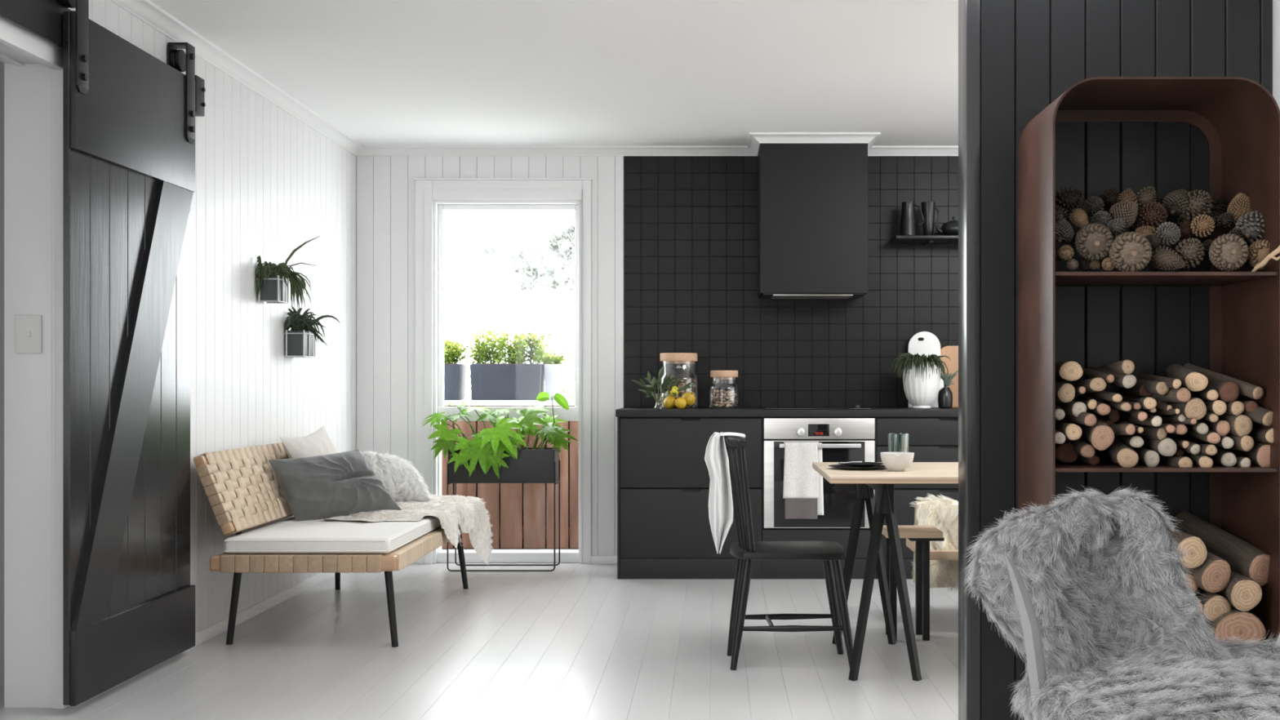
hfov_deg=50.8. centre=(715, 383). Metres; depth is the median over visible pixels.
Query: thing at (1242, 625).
log
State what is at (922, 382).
vase
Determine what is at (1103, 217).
pine cone
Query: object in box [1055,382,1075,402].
log
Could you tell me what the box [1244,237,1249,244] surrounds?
pine cone
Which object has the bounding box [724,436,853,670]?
dining chair
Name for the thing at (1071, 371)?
log
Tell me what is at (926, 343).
board
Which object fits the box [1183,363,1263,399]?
log
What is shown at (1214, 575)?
log
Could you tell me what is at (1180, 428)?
log
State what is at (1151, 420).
log
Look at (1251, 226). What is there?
pine cone
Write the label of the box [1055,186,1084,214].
pine cone
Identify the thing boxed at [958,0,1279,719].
wall
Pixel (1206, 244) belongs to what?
pine cone
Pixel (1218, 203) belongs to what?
pine cone
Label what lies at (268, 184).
wall
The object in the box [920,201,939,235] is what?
jug
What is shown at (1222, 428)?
log
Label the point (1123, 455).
log
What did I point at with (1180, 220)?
pine cone
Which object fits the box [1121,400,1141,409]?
log
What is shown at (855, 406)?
cooktop
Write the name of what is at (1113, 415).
log
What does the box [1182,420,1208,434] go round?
log
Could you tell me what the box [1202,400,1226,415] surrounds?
log
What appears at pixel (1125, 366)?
log
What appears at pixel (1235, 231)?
pine cone
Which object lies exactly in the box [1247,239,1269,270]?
pine cone
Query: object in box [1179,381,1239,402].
log
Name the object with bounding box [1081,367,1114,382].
log
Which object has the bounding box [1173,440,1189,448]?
log
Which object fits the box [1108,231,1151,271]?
pine cone
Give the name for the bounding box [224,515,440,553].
seat pad
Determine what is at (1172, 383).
log
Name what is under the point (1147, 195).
pine cone
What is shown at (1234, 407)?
log
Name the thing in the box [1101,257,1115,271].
pine cone
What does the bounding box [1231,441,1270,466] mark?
log
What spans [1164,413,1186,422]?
log
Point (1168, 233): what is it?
pine cone
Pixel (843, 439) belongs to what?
oven
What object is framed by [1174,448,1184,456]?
log
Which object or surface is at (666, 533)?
base cabinet
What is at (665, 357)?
storage jar
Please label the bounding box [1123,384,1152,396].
log
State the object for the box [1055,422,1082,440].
log
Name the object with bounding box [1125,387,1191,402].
log
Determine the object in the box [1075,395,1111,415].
log
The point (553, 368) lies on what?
planter
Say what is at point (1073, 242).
pine cone
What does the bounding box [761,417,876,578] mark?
base cabinet
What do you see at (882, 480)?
dining table
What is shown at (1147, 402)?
log
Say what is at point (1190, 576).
log
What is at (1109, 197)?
pine cone
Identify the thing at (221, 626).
baseboard
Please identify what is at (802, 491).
oven towel
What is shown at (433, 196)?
window
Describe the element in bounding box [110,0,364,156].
trim
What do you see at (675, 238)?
wall
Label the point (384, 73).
ceiling
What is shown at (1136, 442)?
log
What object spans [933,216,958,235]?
teapot
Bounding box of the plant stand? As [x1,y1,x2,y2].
[422,391,577,571]
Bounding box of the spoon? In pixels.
[838,461,862,463]
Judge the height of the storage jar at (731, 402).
0.216 m
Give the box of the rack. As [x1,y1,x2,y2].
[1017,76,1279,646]
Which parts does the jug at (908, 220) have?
handle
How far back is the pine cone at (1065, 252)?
3.60 m
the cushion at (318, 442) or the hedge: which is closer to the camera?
the cushion at (318, 442)
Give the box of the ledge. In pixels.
[444,400,574,405]
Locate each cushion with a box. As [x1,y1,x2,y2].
[268,448,401,521]
[280,425,337,458]
[360,450,432,502]
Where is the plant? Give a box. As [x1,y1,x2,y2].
[631,365,693,408]
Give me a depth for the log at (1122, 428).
3.58 m
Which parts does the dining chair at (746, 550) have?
leg, crest rail, post, leg, post, seat, leg, leg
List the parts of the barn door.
rail, rail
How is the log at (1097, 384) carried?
on the log at (1103, 409)
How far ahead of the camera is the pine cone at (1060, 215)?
3.73 m
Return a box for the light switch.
[15,315,42,353]
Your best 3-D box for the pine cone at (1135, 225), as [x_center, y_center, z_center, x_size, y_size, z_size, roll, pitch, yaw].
[1.181,-0.434,3.765,0.042,0.042,0.042,0,0,43]
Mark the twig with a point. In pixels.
(1277, 251)
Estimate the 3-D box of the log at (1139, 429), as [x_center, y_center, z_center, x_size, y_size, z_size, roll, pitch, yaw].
[1.120,0.111,3.705,0.017,0.045,0.273,0,0,-4]
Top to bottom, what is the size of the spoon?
0.008 m
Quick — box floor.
[0,562,958,719]
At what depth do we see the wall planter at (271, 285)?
6.28 m
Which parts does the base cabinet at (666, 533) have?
drawer, drawer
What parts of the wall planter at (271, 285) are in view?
pot, arching stem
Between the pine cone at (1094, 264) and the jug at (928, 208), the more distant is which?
the jug at (928, 208)
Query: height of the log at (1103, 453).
0.043 m
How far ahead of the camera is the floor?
5.21 m
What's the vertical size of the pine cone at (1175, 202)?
0.083 m
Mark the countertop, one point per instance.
(624, 411)
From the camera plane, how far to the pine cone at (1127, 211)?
3.70 m
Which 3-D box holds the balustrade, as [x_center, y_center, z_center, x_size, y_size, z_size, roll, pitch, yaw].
[-1.275,0.605,8.445,1.650,0.930,0.110,0,0,0]
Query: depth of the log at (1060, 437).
3.55 m
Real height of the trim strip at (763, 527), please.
0.009 m
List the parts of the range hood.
underside plate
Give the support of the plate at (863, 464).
on the plate at (840, 466)
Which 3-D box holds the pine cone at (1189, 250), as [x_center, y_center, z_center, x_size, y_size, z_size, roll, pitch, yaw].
[1.281,-0.350,3.631,0.084,0.084,0.082,0,0,45]
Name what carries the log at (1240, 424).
on the log at (1245, 442)
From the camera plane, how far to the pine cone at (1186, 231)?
3.71 m
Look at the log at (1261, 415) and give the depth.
3.57 m
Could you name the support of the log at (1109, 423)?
on the log at (1122, 428)
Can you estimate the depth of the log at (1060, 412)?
3.58 m
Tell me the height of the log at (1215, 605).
0.083 m
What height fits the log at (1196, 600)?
0.084 m
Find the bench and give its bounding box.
[881,525,944,640]
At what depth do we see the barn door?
4.69 m
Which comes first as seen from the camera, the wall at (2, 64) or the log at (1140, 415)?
the log at (1140, 415)
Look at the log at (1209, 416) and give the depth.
3.57 m
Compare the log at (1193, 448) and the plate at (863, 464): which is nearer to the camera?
the log at (1193, 448)
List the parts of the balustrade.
plate, rail, rail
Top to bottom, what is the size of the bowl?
0.068 m
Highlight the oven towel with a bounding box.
[782,441,823,519]
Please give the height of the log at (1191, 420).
0.018 m
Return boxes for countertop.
[615,407,958,417]
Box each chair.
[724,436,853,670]
[906,537,958,561]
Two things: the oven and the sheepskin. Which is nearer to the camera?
the sheepskin
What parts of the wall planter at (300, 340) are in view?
pot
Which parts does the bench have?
leg, leg, seat, leg, leg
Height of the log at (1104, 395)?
0.043 m
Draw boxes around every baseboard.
[84,572,334,702]
[591,555,617,564]
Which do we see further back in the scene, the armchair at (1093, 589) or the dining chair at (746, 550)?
the dining chair at (746, 550)
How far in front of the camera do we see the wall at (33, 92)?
4.43 m
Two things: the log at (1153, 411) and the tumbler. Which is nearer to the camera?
the log at (1153, 411)
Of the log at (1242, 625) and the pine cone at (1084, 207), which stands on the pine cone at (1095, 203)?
the pine cone at (1084, 207)
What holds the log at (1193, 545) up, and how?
on the log at (1214, 575)
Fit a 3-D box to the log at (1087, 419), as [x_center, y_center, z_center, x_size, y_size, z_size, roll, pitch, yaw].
[0.970,0.086,3.685,0.036,0.054,0.270,0,0,-10]
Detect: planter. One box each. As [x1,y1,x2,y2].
[255,235,319,310]
[283,306,340,357]
[444,338,468,399]
[466,326,551,399]
[540,347,568,399]
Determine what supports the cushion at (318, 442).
on the seat pad
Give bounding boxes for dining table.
[812,462,958,680]
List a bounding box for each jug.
[899,201,924,235]
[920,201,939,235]
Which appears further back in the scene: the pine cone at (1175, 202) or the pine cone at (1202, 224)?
the pine cone at (1175, 202)
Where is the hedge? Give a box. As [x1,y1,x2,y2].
[444,307,574,399]
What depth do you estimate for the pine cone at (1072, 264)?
3.59 m
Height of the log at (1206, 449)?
0.040 m
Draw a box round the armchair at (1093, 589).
[961,485,1279,719]
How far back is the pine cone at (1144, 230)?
3.67 m
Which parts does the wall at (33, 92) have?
head architrave, architrave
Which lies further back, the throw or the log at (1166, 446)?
the throw
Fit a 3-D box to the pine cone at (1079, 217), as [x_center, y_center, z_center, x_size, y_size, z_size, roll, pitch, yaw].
[0.987,-0.447,3.655,0.051,0.058,0.052,0,0,6]
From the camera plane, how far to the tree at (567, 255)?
18.93 m
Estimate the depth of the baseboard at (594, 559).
7.97 m
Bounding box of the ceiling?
[149,0,958,146]
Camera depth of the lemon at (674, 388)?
7.53 m
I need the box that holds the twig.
[1252,244,1279,271]
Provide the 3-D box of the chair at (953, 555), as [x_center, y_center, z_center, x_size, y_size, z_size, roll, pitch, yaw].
[1.167,0.820,5.995,0.565,0.500,0.510,0,0,0]
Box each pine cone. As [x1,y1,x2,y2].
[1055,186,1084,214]
[1055,205,1067,222]
[1055,218,1074,244]
[1055,251,1062,264]
[1057,244,1074,260]
[1066,258,1078,270]
[1068,208,1088,227]
[1070,231,1078,246]
[1074,222,1113,261]
[1077,204,1091,217]
[1080,259,1090,271]
[1082,195,1104,217]
[1089,259,1100,270]
[1090,210,1113,226]
[1101,188,1121,209]
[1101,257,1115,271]
[1106,217,1125,236]
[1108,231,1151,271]
[1109,200,1137,228]
[1116,187,1137,202]
[1128,221,1142,232]
[1133,186,1157,207]
[1135,225,1156,236]
[1137,200,1168,229]
[1145,234,1159,251]
[1150,245,1185,270]
[1155,221,1181,246]
[1159,197,1171,217]
[1161,188,1189,217]
[1171,239,1182,250]
[1173,237,1205,269]
[1177,214,1192,226]
[1178,221,1194,238]
[1181,189,1213,222]
[1190,213,1215,237]
[1202,239,1213,251]
[1207,209,1220,227]
[1208,197,1226,214]
[1208,233,1248,271]
[1217,212,1233,227]
[1226,192,1251,222]
[1228,228,1244,239]
[1233,210,1264,244]
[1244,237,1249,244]
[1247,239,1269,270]
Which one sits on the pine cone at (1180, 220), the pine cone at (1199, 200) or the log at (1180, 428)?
the pine cone at (1199, 200)
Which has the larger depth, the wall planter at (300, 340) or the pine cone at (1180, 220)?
the wall planter at (300, 340)
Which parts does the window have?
sash, rail, rail, sash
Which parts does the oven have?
knob, glass, control panel, handle, knob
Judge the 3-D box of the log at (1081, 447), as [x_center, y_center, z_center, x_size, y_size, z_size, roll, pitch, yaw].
[0.994,0.168,3.732,0.041,0.063,0.286,0,0,-1]
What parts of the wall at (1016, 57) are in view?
corner post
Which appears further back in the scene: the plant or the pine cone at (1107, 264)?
the plant
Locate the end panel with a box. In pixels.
[617,417,620,579]
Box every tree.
[469,234,574,391]
[533,214,574,399]
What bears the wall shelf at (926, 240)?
attached to the wall at (675, 238)
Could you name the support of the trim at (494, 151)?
attached to the wall at (675, 238)
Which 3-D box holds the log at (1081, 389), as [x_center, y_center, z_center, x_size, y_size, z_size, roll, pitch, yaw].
[0.980,0.023,3.712,0.019,0.030,0.268,0,0,1]
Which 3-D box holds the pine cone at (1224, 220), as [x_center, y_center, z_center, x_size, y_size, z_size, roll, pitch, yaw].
[1.414,-0.453,3.727,0.043,0.045,0.043,0,0,43]
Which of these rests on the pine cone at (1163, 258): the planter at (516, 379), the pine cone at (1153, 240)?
the pine cone at (1153, 240)
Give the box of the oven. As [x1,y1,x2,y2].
[763,417,875,528]
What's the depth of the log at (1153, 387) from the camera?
3.62 m
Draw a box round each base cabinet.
[619,417,761,578]
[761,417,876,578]
[876,417,958,578]
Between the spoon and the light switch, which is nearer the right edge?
the spoon
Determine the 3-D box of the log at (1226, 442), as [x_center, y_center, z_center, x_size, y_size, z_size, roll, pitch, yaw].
[1.369,0.146,3.714,0.035,0.058,0.266,0,0,1]
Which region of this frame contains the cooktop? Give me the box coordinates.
[761,404,870,408]
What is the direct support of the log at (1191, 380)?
on the log at (1196, 408)
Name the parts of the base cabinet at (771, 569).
panel, panel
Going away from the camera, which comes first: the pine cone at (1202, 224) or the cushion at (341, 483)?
the pine cone at (1202, 224)
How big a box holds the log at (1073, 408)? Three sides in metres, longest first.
0.286 x 0.043 x 0.043 m
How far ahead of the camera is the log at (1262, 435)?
3.59 m
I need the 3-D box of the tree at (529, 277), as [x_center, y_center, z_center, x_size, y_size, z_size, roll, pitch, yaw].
[-2.244,-0.400,16.850,1.352,2.967,1.109,0,0,-43]
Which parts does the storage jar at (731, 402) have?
glass, cork lid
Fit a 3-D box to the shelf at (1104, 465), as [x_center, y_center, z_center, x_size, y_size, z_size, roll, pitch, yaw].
[1.183,0.228,3.727,0.588,0.010,0.401,0,0,0]
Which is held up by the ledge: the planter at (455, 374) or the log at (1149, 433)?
the planter at (455, 374)
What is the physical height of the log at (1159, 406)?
0.037 m
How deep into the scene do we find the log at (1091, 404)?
3.60 m
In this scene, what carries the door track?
attached to the wall at (268, 184)
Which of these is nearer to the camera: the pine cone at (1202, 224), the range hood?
the pine cone at (1202, 224)
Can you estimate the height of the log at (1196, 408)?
0.072 m
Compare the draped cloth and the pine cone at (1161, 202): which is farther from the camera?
the draped cloth
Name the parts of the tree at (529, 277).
crown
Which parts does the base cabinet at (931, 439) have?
drawer, drawer, drawer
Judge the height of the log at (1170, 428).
0.024 m
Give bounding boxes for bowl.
[880,452,914,471]
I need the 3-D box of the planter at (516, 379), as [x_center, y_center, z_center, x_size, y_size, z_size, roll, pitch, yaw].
[-1.334,-0.133,8.675,0.553,0.479,0.304,0,0,0]
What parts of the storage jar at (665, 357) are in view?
glass, cork lid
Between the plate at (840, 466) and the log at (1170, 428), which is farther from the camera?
the plate at (840, 466)
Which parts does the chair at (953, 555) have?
rail, armrest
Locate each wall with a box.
[0,16,68,709]
[0,61,11,685]
[23,0,355,706]
[355,155,958,563]
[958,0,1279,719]
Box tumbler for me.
[888,433,909,452]
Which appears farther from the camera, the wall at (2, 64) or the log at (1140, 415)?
the wall at (2, 64)
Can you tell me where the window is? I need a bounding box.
[413,177,592,564]
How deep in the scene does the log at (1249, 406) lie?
3.59 m
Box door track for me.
[0,0,205,116]
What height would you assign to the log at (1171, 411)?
0.029 m
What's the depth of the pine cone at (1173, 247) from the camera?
3.70 m
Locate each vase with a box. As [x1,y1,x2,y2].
[890,352,951,408]
[937,369,958,408]
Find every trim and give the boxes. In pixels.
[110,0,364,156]
[356,146,958,156]
[746,132,880,155]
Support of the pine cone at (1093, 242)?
on the pine cone at (1094, 264)
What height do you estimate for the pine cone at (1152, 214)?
0.083 m
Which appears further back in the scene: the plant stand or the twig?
the plant stand
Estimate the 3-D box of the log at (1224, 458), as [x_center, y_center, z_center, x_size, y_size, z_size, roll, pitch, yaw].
[1.393,0.201,3.725,0.042,0.040,0.291,0,1,10]
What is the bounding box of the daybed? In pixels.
[193,442,468,647]
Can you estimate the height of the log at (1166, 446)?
0.077 m
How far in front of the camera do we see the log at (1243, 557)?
3.67 m
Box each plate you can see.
[828,464,885,470]
[840,462,883,466]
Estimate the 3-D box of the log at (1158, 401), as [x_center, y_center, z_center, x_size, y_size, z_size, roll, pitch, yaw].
[1.236,0.044,3.761,0.027,0.042,0.203,0,0,9]
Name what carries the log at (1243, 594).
on the log at (1242, 625)
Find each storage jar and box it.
[659,352,697,408]
[709,370,738,408]
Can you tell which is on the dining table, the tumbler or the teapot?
the tumbler
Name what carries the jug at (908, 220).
on the wall shelf at (926, 240)
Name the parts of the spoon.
handle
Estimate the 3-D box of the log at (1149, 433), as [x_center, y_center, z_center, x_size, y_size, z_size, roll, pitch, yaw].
[1.176,0.136,3.728,0.030,0.033,0.268,0,0,-8]
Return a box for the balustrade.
[441,405,578,550]
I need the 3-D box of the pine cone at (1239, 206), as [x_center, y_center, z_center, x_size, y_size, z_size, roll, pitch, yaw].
[1.470,-0.486,3.745,0.085,0.086,0.084,0,0,24]
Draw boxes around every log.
[1055,360,1083,381]
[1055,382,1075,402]
[1055,400,1086,417]
[1055,404,1065,420]
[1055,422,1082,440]
[1055,430,1066,444]
[1055,440,1078,462]
[1062,412,1097,426]
[1067,439,1095,457]
[1071,377,1106,395]
[1072,417,1115,426]
[1074,386,1085,395]
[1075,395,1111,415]
[1075,399,1097,409]
[1076,453,1099,465]
[1080,390,1122,402]
[1080,414,1114,450]
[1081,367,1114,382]
[1081,423,1135,435]
[1087,366,1136,388]
[1088,408,1119,422]
[1094,448,1117,463]
[1099,360,1134,374]
[1102,400,1131,411]
[1104,435,1138,467]
[1114,419,1143,433]
[1114,435,1144,448]
[1119,411,1162,426]
[1121,396,1172,410]
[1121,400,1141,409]
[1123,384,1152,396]
[1124,378,1168,395]
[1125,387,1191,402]
[1125,408,1147,421]
[1128,396,1156,409]
[1128,426,1167,439]
[1130,447,1159,466]
[1134,421,1187,435]
[1135,424,1177,456]
[1137,373,1181,388]
[1139,422,1175,433]
[1142,396,1206,420]
[1143,408,1180,415]
[1146,408,1156,413]
[1156,400,1168,404]
[1158,415,1196,424]
[1158,456,1192,466]
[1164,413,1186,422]
[1165,363,1208,391]
[1166,432,1200,454]
[1168,528,1207,568]
[1172,511,1270,586]
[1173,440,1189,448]
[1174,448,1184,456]
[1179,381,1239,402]
[1181,551,1231,593]
[1181,571,1198,594]
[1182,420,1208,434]
[1182,444,1217,455]
[1182,453,1213,467]
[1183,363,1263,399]
[1185,428,1220,444]
[1188,434,1253,451]
[1189,389,1218,400]
[1191,586,1231,622]
[1191,596,1203,619]
[1198,418,1230,436]
[1201,412,1218,422]
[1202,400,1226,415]
[1203,605,1266,645]
[1206,448,1236,466]
[1213,456,1250,466]
[1214,435,1234,448]
[1214,570,1262,611]
[1217,414,1253,436]
[1222,400,1244,415]
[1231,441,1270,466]
[1235,398,1272,426]
[1241,400,1258,413]
[1248,427,1273,443]
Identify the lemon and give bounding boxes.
[663,395,675,408]
[667,385,678,396]
[674,397,686,408]
[681,391,695,405]
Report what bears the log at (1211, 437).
on the log at (1206, 449)
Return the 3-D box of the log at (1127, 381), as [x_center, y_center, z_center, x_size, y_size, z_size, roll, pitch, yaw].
[1.097,-0.017,3.735,0.041,0.063,0.276,0,0,-5]
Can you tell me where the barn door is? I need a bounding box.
[53,0,195,706]
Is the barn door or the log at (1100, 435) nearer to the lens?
the log at (1100, 435)
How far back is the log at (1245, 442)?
3.58 m
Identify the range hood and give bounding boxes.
[758,143,867,298]
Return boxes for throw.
[322,493,493,564]
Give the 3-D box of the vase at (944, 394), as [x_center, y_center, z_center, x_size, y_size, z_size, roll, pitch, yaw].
[1.319,0.030,7.720,0.169,0.223,0.086,0,0,0]
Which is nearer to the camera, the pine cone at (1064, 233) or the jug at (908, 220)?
the pine cone at (1064, 233)
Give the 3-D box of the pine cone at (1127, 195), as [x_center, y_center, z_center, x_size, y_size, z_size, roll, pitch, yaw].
[1.169,-0.525,3.819,0.060,0.062,0.061,0,0,27]
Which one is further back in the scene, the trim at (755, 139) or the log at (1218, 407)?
the trim at (755, 139)
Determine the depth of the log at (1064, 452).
3.67 m
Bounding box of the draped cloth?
[704,431,745,554]
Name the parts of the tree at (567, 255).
crown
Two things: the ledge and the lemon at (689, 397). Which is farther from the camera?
the ledge
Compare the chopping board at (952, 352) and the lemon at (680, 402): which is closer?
the lemon at (680, 402)
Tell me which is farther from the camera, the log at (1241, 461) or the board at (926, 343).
the board at (926, 343)
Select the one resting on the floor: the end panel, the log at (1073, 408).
the end panel
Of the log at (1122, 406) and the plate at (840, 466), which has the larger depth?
the plate at (840, 466)
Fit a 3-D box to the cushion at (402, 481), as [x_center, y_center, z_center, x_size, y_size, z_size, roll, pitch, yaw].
[-1.661,0.476,6.774,0.188,0.264,0.527,0,0,24]
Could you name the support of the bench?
on the floor
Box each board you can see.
[907,331,940,407]
[940,346,958,407]
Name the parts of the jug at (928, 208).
handle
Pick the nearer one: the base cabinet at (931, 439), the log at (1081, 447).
the log at (1081, 447)
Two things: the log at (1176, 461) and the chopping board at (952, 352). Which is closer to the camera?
the log at (1176, 461)
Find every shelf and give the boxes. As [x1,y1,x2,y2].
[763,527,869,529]
[889,235,958,245]
[1055,271,1278,286]
[1055,459,1278,471]
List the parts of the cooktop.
glass plate, control knob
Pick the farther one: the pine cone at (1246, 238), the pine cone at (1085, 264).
the pine cone at (1246, 238)
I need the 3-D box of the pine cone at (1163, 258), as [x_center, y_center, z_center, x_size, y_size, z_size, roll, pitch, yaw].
[1.213,-0.337,3.603,0.094,0.069,0.065,0,0,31]
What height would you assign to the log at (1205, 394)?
0.031 m
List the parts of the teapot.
spout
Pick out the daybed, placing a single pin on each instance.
(243, 490)
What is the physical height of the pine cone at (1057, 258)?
0.038 m
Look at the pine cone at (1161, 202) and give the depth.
3.86 m

